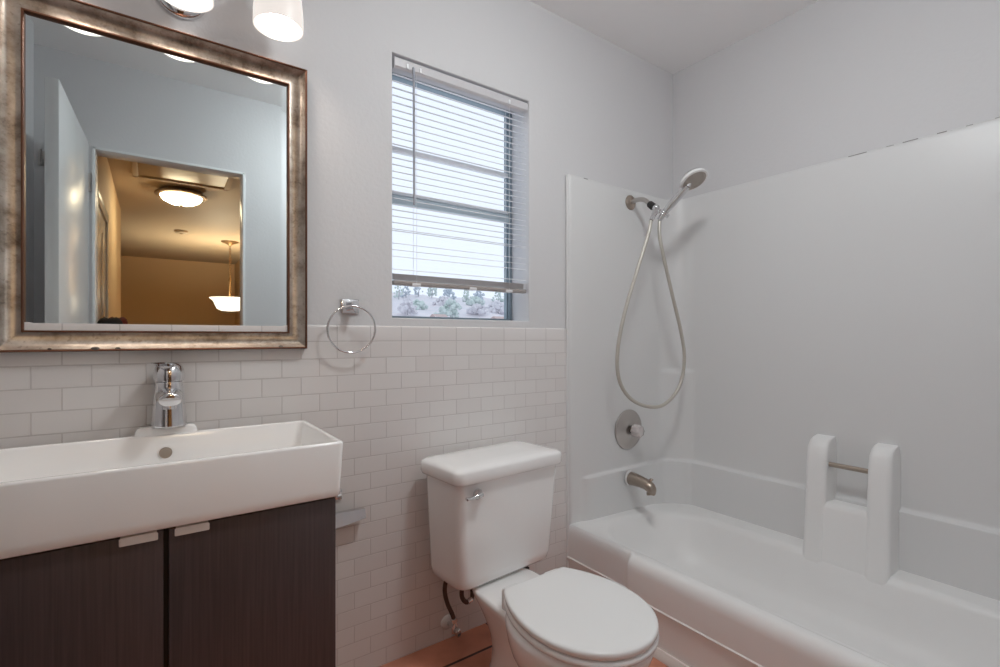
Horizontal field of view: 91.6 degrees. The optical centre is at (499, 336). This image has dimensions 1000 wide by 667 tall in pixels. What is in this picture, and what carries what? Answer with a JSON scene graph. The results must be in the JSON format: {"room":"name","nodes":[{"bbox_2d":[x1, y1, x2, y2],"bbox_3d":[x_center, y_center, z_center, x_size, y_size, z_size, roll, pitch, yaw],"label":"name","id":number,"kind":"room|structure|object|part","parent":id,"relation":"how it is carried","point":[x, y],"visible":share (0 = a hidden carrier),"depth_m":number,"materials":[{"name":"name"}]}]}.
{"room":"bathroom","nodes":[
{"label":"bathroom","id":0,"kind":"room"},
{"bbox_2d":[79,0,672,328],"bbox_3d":[-0.295,-0.143,1.807,3.051,2.487,0.160,0,0,-35],"label":"wall","id":1,"kind":"structure","parent":0,"point":[599,111],"depth_m":1.80,"materials":[{"name":"white paint"}]},
{"bbox_2d":[0,0,306,352],"bbox_3d":[-0.862,-0.384,1.281,0.674,0.840,0.038,0,0,-35],"label":"wall mirror","id":2,"kind":"object","parent":1,"relation":"attached to","point":[151,173],"visible":1,"depth_m":1.25,"materials":[{"name":"silver metal"}]},
{"bbox_2d":[157,0,303,41],"bbox_3d":[-0.804,-0.944,1.236,0.564,0.184,0.182,0,0,-35],"label":"vanity light","id":3,"kind":"object","parent":1,"relation":"attached to","point":[279,20],"visible":1,"depth_m":1.31,"materials":[{"name":"white glass"}]},
{"bbox_3d":[-0.788,-0.919,1.214,0.128,0.134,0.128,0,0,-35],"label":"lamp shade","id":4,"kind":"part","parent":3,"relation":"part of","materials":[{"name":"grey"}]},
{"bbox_3d":[-0.610,-0.919,1.340,0.128,0.134,0.128,0,0,-35],"label":"lamp shade","id":5,"kind":"part","parent":3,"relation":"part of","materials":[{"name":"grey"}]},
{"bbox_3d":[-0.610,-0.929,1.340,0.060,0.106,0.060,0,0,-35],"label":"bulb","id":6,"kind":"part","parent":3,"relation":"part of","materials":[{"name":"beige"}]},
{"bbox_2d":[0,340,565,666],"bbox_3d":[-0.562,0.557,1.514,2.077,1.086,0.008,0,0,-35],"label":"wall tile","id":7,"kind":"object","parent":1,"relation":"attached to","point":[392,406],"depth_m":1.60,"materials":[{"name":"white tile"}]},
{"bbox_2d":[24,322,565,341],"bbox_3d":[-0.562,-0.012,1.514,2.077,0.051,0.008,0,0,-35],"label":"trim","id":8,"kind":"structure","parent":1,"relation":"attached to","point":[314,332],"depth_m":1.60,"materials":[{"name":"white tile"}]},
{"bbox_2d":[335,489,365,528],"bbox_3d":[-0.493,0.538,1.531,0.129,0.112,0.044,0,0,-35],"label":"paper holder","id":9,"kind":"object","parent":1,"relation":"attached to","point":[343,518],"visible":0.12,"depth_m":1.53,"materials":[{"name":"silver metal"}]},
{"bbox_3d":[-0.520,0.498,1.513,0.064,0.033,0.042,0,0,-35],"label":"mounting plate","id":10,"kind":"part","parent":9,"relation":"part of","materials":[{"name":"silver metal"}]},
{"bbox_2d":[326,299,375,353],"bbox_3d":[-0.476,-0.035,1.539,0.153,0.174,0.067,0,0,-35],"label":"towel ring","id":11,"kind":"object","parent":1,"relation":"attached to","point":[348,306],"visible":1,"depth_m":1.54,"materials":[{"name":"silver metal"}]},
{"bbox_3d":[-0.485,-0.099,1.569,0.058,0.047,0.008,0,0,-35],"label":"mounting plate","id":12,"kind":"part","parent":11,"relation":"part of","materials":[{"name":"silver metal"}]},
{"bbox_3d":[-0.467,-0.099,1.544,0.028,0.028,0.054,0,0,-35],"label":"post","id":13,"kind":"part","parent":11,"relation":"part of","materials":[{"name":"silver metal"}]},
{"bbox_2d":[392,72,511,320],"bbox_3d":[-0.203,-0.519,1.943,0.597,0.906,0.040,0,0,-35],"label":"window","id":14,"kind":"structure","parent":1,"relation":"in","point":[507,296],"depth_m":2.00,"materials":[{"name":"grey metal"}]},
{"bbox_3d":[-0.199,-0.510,1.945,0.565,0.030,0.026,0,0,-35],"label":"meeting rail","id":15,"kind":"part","parent":14,"relation":"part of","materials":[{"name":"grey metal"}]},
{"bbox_2d":[392,56,527,293],"bbox_3d":[-0.130,-0.569,1.837,0.581,0.782,0.054,0,0,-35],"label":"window blind","id":16,"kind":"object","parent":14,"relation":"attached to","point":[399,65],"visible":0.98,"depth_m":1.81,"materials":[{"name":"grey plastic"}]},
{"bbox_3d":[-0.309,-0.560,1.735,0.001,0.740,0.001,0,0,-35],"label":"ladder cord","id":17,"kind":"part","parent":16,"relation":"part of","materials":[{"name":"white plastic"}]},
{"bbox_3d":[-0.134,-0.188,1.843,0.579,0.016,0.026,0,0,-35],"label":"rail","id":18,"kind":"part","parent":16,"relation":"part of","materials":[{"name":"grey plastic"}]},
{"bbox_3d":[0.022,-0.560,1.970,0.001,0.740,0.001,0,0,-35],"label":"ladder cord","id":19,"kind":"part","parent":16,"relation":"part of","materials":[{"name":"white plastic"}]},
{"bbox_2d":[441,581,473,637],"bbox_3d":[-0.145,0.950,1.733,0.135,0.228,0.094,0,0,40],"label":"shutoff valve","id":20,"kind":"object","parent":1,"relation":"attached to","point":[448,621],"visible":0.73,"depth_m":1.72,"materials":[{"name":"silver metal"}]},
{"bbox_3d":[-0.148,1.039,1.710,0.021,0.032,0.020,0,0,-35],"label":"handle","id":21,"kind":"part","parent":20,"relation":"part of","materials":[{"name":"silver metal"}]},
{"bbox_2d":[379,623,667,666],"bbox_3d":[0.200,1.160,1.110,3.051,0.120,1.870,0,0,-35],"label":"floor","id":22,"kind":"structure","parent":0,"point":[473,648],"depth_m":1.68,"materials":[{"name":"wood"}]},
{"bbox_2d":[0,497,335,666],"bbox_3d":[-0.755,0.740,1.091,0.670,0.721,0.324,0,0,-35],"label":"vanity cabinet","id":23,"kind":"object","parent":22,"relation":"on","point":[258,588],"visible":0.78,"depth_m":0.98,"materials":[{"name":"brown wood"}]},
{"bbox_3d":[-0.807,0.689,0.873,0.332,0.612,0.018,0,0,-35],"label":"door","id":24,"kind":"part","parent":23,"relation":"part of","materials":[{"name":"brown wood"}]},
{"bbox_3d":[-0.701,0.390,0.944,0.061,0.016,0.020,0,0,-35],"label":"handle","id":25,"kind":"part","parent":23,"relation":"part of","materials":[{"name":"white"}]},
{"bbox_2d":[0,420,342,559],"bbox_3d":[-0.766,0.303,1.115,0.691,0.149,0.402,0,0,-35],"label":"sink","id":26,"kind":"object","parent":23,"relation":"in","point":[59,495],"visible":1,"depth_m":1.02,"materials":[{"name":"white ceramic"}]},
{"bbox_2d":[150,362,186,427],"bbox_3d":[-0.834,0.145,1.227,0.079,0.167,0.136,0,0,-35],"label":"faucet","id":27,"kind":"object","parent":26,"relation":"on","point":[169,406],"visible":1,"depth_m":1.23,"materials":[{"name":"silver metal"}]},
{"bbox_3d":[-0.844,0.088,1.237,0.072,0.053,0.107,0,0,-35],"label":"lever","id":28,"kind":"part","parent":27,"relation":"part of","materials":[{"name":"silver metal"}]},
{"bbox_3d":[-0.822,0.153,1.209,0.060,0.050,0.093,0,0,-35],"label":"spout","id":29,"kind":"part","parent":27,"relation":"part of","materials":[{"name":"silver metal"}]},
{"bbox_3d":[-0.630,0.390,0.995,0.060,0.016,0.020,0,0,-35],"label":"handle","id":30,"kind":"part","parent":23,"relation":"part of","materials":[{"name":"white metal"}]},
{"bbox_3d":[-0.530,0.689,1.069,0.328,0.612,0.018,0,0,-35],"label":"door","id":31,"kind":"part","parent":23,"relation":"part of","materials":[{"name":"brown wood"}]},
{"bbox_2d":[421,441,658,666],"bbox_3d":[0.127,0.753,1.496,0.482,0.694,0.794,0,0,-35],"label":"toilet","id":32,"kind":"object","parent":22,"relation":"on","point":[490,507],"visible":1,"depth_m":1.52,"materials":[{"name":"white ceramic"}]},
{"bbox_3d":[-0.078,0.494,1.508,0.072,0.034,0.032,0,0,-35],"label":"flush lever","id":33,"kind":"part","parent":32,"relation":"part of","materials":[{"name":"silver metal"}]},
{"bbox_3d":[-0.022,0.433,1.707,0.469,0.054,0.246,0,0,-40],"label":"tank lid","id":34,"kind":"part","parent":32,"relation":"part of","materials":[{"name":"white ceramic"}]},
{"bbox_3d":[-0.022,0.634,1.708,0.442,0.356,0.212,0,0,-40],"label":"tank","id":35,"kind":"part","parent":32,"relation":"part of","materials":[{"name":"white ceramic"}]},
{"bbox_3d":[0.216,0.895,1.349,0.374,0.229,0.430,0,0,-35],"label":"bowl","id":36,"kind":"part","parent":32,"relation":"part of","materials":[{"name":"white ceramic"}]},
{"bbox_3d":[0.226,0.749,1.335,0.364,0.022,0.415,0,0,-35],"label":"seat lid","id":37,"kind":"part","parent":32,"relation":"part of","materials":[{"name":"white plastic"}]},
{"bbox_2d":[566,117,999,666],"bbox_3d":[1.032,0.195,1.679,0.834,1.810,1.584,0,0,-35],"label":"bathtub","id":38,"kind":"object","parent":22,"relation":"on","point":[823,465],"visible":0.81,"depth_m":1.91,"materials":[{"name":"white"}]},
{"bbox_2d":[615,410,644,448],"bbox_3d":[0.638,0.443,2.302,0.190,0.190,0.080,0,0,-35],"label":"shower valve","id":39,"kind":"object","parent":38,"relation":"attached to","point":[629,428],"visible":1,"depth_m":2.30,"materials":[{"name":"silver metal"}]},
{"bbox_3d":[0.648,0.443,2.289,0.063,0.063,0.047,0,0,-35],"label":"knob","id":40,"kind":"part","parent":39,"relation":"part of","materials":[{"name":"white plastic"}]},
{"bbox_2d":[625,470,655,495],"bbox_3d":[0.658,0.677,2.252,0.076,0.090,0.140,0,0,-35],"label":"tub spout","id":41,"kind":"object","parent":38,"relation":"attached to","point":[631,478],"visible":1,"depth_m":2.24,"materials":[{"name":"silver metal"}]},
{"bbox_2d":[625,195,669,220],"bbox_3d":[0.685,-0.601,2.263,0.105,0.166,0.198,0,0,-35],"label":"pipe","id":42,"kind":"object","parent":38,"relation":"attached to","point":[630,201],"visible":1,"depth_m":2.24,"materials":[{"name":"silver metal"}]},
{"bbox_3d":[0.664,-0.635,2.295,0.021,0.055,0.120,0,0,-35],"label":"arm","id":43,"kind":"part","parent":42,"relation":"part of","materials":[{"name":"silver metal"}]},
{"bbox_2d":[615,167,707,408],"bbox_3d":[0.733,-0.204,2.132,0.444,1.066,0.201,0,0,-29],"label":"shower","id":44,"kind":"object","parent":42,"relation":"attached to","point":[694,177],"visible":0.99,"depth_m":2.17,"materials":[{"name":"silver metal"}]},
{"bbox_3d":[0.782,-0.604,2.196,0.143,0.150,0.036,0,0,34],"label":"handle","id":45,"kind":"part","parent":44,"relation":"part of","materials":[{"name":"silver metal"}]},
{"bbox_2d":[529,0,818,73],"bbox_3d":[0.168,-1.437,1.155,3.051,0.100,1.760,0,0,-35],"label":"ceiling","id":46,"kind":"structure","parent":0,"point":[671,35],"depth_m":2.13,"materials":[{"name":"white paint"}]},
{"bbox_2d":[673,0,999,198],"bbox_3d":[1.418,-0.143,1.943,0.100,2.487,1.600,0,0,-35],"label":"wall","id":47,"kind":"structure","parent":0,"point":[828,80],"depth_m":1.96,"materials":[{"name":"white paint"}]},
{"label":"outside","id":48,"kind":"structure","parent":0,"visible":0},
{"bbox_2d":[392,292,503,317],"bbox_3d":[6.293,-2.209,77.513,110.000,13.708,100.000,0,0,-35],"label":"hillside","id":49,"kind":"structure","parent":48,"point":[427,300],"depth_m":74.67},
{"bbox_2d":[393,285,403,298],"bbox_3d":[-17.519,-8.091,83.901,1.773,3.361,2.394,0,0,-14],"label":"tree","id":50,"kind":"object","parent":49,"relation":"on","point":[398,287],"visible":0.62,"depth_m":83.68,"materials":[{"name":"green plant"}]},
{"bbox_2d":[400,286,410,296],"bbox_3d":[-17.250,-8.221,87.858,2.130,2.624,1.890,0,0,-35],"label":"tree","id":51,"kind":"object","parent":49,"relation":"on","point":[407,288],"visible":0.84,"depth_m":87.73,"materials":[{"name":"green plant"}]},
{"bbox_2d":[397,298,417,314],"bbox_3d":[-10.990,-3.625,57.805,2.384,2.101,2.724,0,0,-27],"label":"shrub","id":52,"kind":"object","parent":49,"relation":"on","point":[404,306],"visible":1,"depth_m":57.22,"materials":[{"name":"grey plant"}]},
{"bbox_2d":[413,281,422,296],"bbox_3d":[-14.906,-8.889,88.163,1.726,3.371,1.264,0,0,24],"label":"tree","id":53,"kind":"object","parent":49,"relation":"on","point":[415,288],"visible":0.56,"depth_m":88.04,"materials":[{"name":"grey plant"}]},
{"bbox_2d":[413,299,427,309],"bbox_3d":[-12.340,-4.708,71.404,3.549,1.909,3.545,0,0,2],"label":"shrub","id":54,"kind":"object","parent":49,"relation":"on","point":[420,304],"visible":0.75,"depth_m":71.24,"materials":[{"name":"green plant"}]},
{"bbox_2d":[426,287,436,297],"bbox_3d":[-12.426,-8.486,88.764,1.899,2.808,2.154,0,0,-35],"label":"tree","id":55,"kind":"object","parent":49,"relation":"on","point":[429,293],"visible":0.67,"depth_m":88.63,"materials":[{"name":"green plant"}]},
{"bbox_2d":[430,314,447,316],"bbox_3d":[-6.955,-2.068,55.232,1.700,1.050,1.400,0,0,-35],"label":"house","id":56,"kind":"structure","parent":49,"relation":"on","point":[432,315],"depth_m":54.86,"materials":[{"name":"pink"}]},
{"bbox_2d":[432,296,456,305],"bbox_3d":[-8.416,-5.563,76.571,3.690,1.931,3.130,0,0,41],"label":"shrub","id":57,"kind":"object","parent":49,"relation":"on","point":[441,301],"visible":0.54,"depth_m":76.10,"materials":[{"name":"grey plant"}]},
{"bbox_2d":[433,298,461,317],"bbox_3d":[-6.699,-3.340,61.455,3.482,3.065,3.385,0,0,-35],"label":"bush","id":58,"kind":"object","parent":49,"relation":"on","point":[444,309],"visible":0.88,"depth_m":60.86,"materials":[{"name":"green plant"}]},
{"bbox_2d":[439,289,456,299],"bbox_3d":[-9.631,-8.017,91.821,3.399,2.584,3.147,0,0,-35],"label":"tree","id":59,"kind":"object","parent":49,"relation":"on","point":[447,292],"visible":0.81,"depth_m":91.32,"materials":[{"name":"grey plant"}]},
{"bbox_2d":[462,290,471,301],"bbox_3d":[-6.342,-7.812,93.060,2.322,2.937,2.154,0,0,-35],"label":"tree","id":60,"kind":"object","parent":49,"relation":"on","point":[466,297],"visible":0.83,"depth_m":92.72,"materials":[{"name":"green plant"}]},
{"bbox_2d":[466,296,484,305],"bbox_3d":[-4.064,-5.850,79.983,3.209,1.852,3.060,0,0,-2],"label":"shrub","id":61,"kind":"object","parent":49,"relation":"on","point":[476,299],"visible":0.94,"depth_m":79.20,"materials":[{"name":"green plant"}]},
{"bbox_2d":[466,303,486,314],"bbox_3d":[-3.334,-3.939,68.263,2.871,1.797,3.529,0,0,-5],"label":"shrub","id":62,"kind":"object","parent":49,"relation":"on","point":[477,308],"visible":0.99,"depth_m":67.37,"materials":[{"name":"grey plant"}]},
{"bbox_2d":[473,291,484,299],"bbox_3d":[-4.535,-8.066,95.725,2.916,3.094,3.144,0,0,-35],"label":"tree","id":63,"kind":"object","parent":49,"relation":"on","point":[479,294],"visible":0.61,"depth_m":95.10,"materials":[{"name":"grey plant"}]},
{"bbox_2d":[486,304,503,313],"bbox_3d":[-0.433,-4.025,73.029,3.682,1.811,3.611,0,0,-35],"label":"shrub","id":64,"kind":"object","parent":49,"relation":"on","point":[495,307],"visible":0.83,"depth_m":71.89,"materials":[{"name":"grey plant"}]},
{"bbox_2d":[486,301,503,308],"bbox_3d":[-0.484,-5.234,83.907,3.655,1.890,3.221,0,0,-35],"label":"shrub","id":65,"kind":"object","parent":49,"relation":"on","point":[494,302],"visible":0.42,"depth_m":83.09,"materials":[{"name":"grey plant"}]},
{"bbox_2d":[491,292,503,301],"bbox_3d":[-0.358,-8.188,97.228,2.805,2.682,2.139,0,0,-9],"label":"tree","id":66,"kind":"object","parent":49,"relation":"on","point":[499,294],"visible":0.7,"depth_m":97.13,"materials":[{"name":"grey plant"}]},
{"bbox_2d":[491,316,503,318],"bbox_3d":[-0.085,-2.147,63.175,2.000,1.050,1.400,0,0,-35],"label":"house","id":67,"kind":"structure","parent":49,"relation":"on","point":[495,317],"depth_m":62.64,"materials":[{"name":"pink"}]}
]}

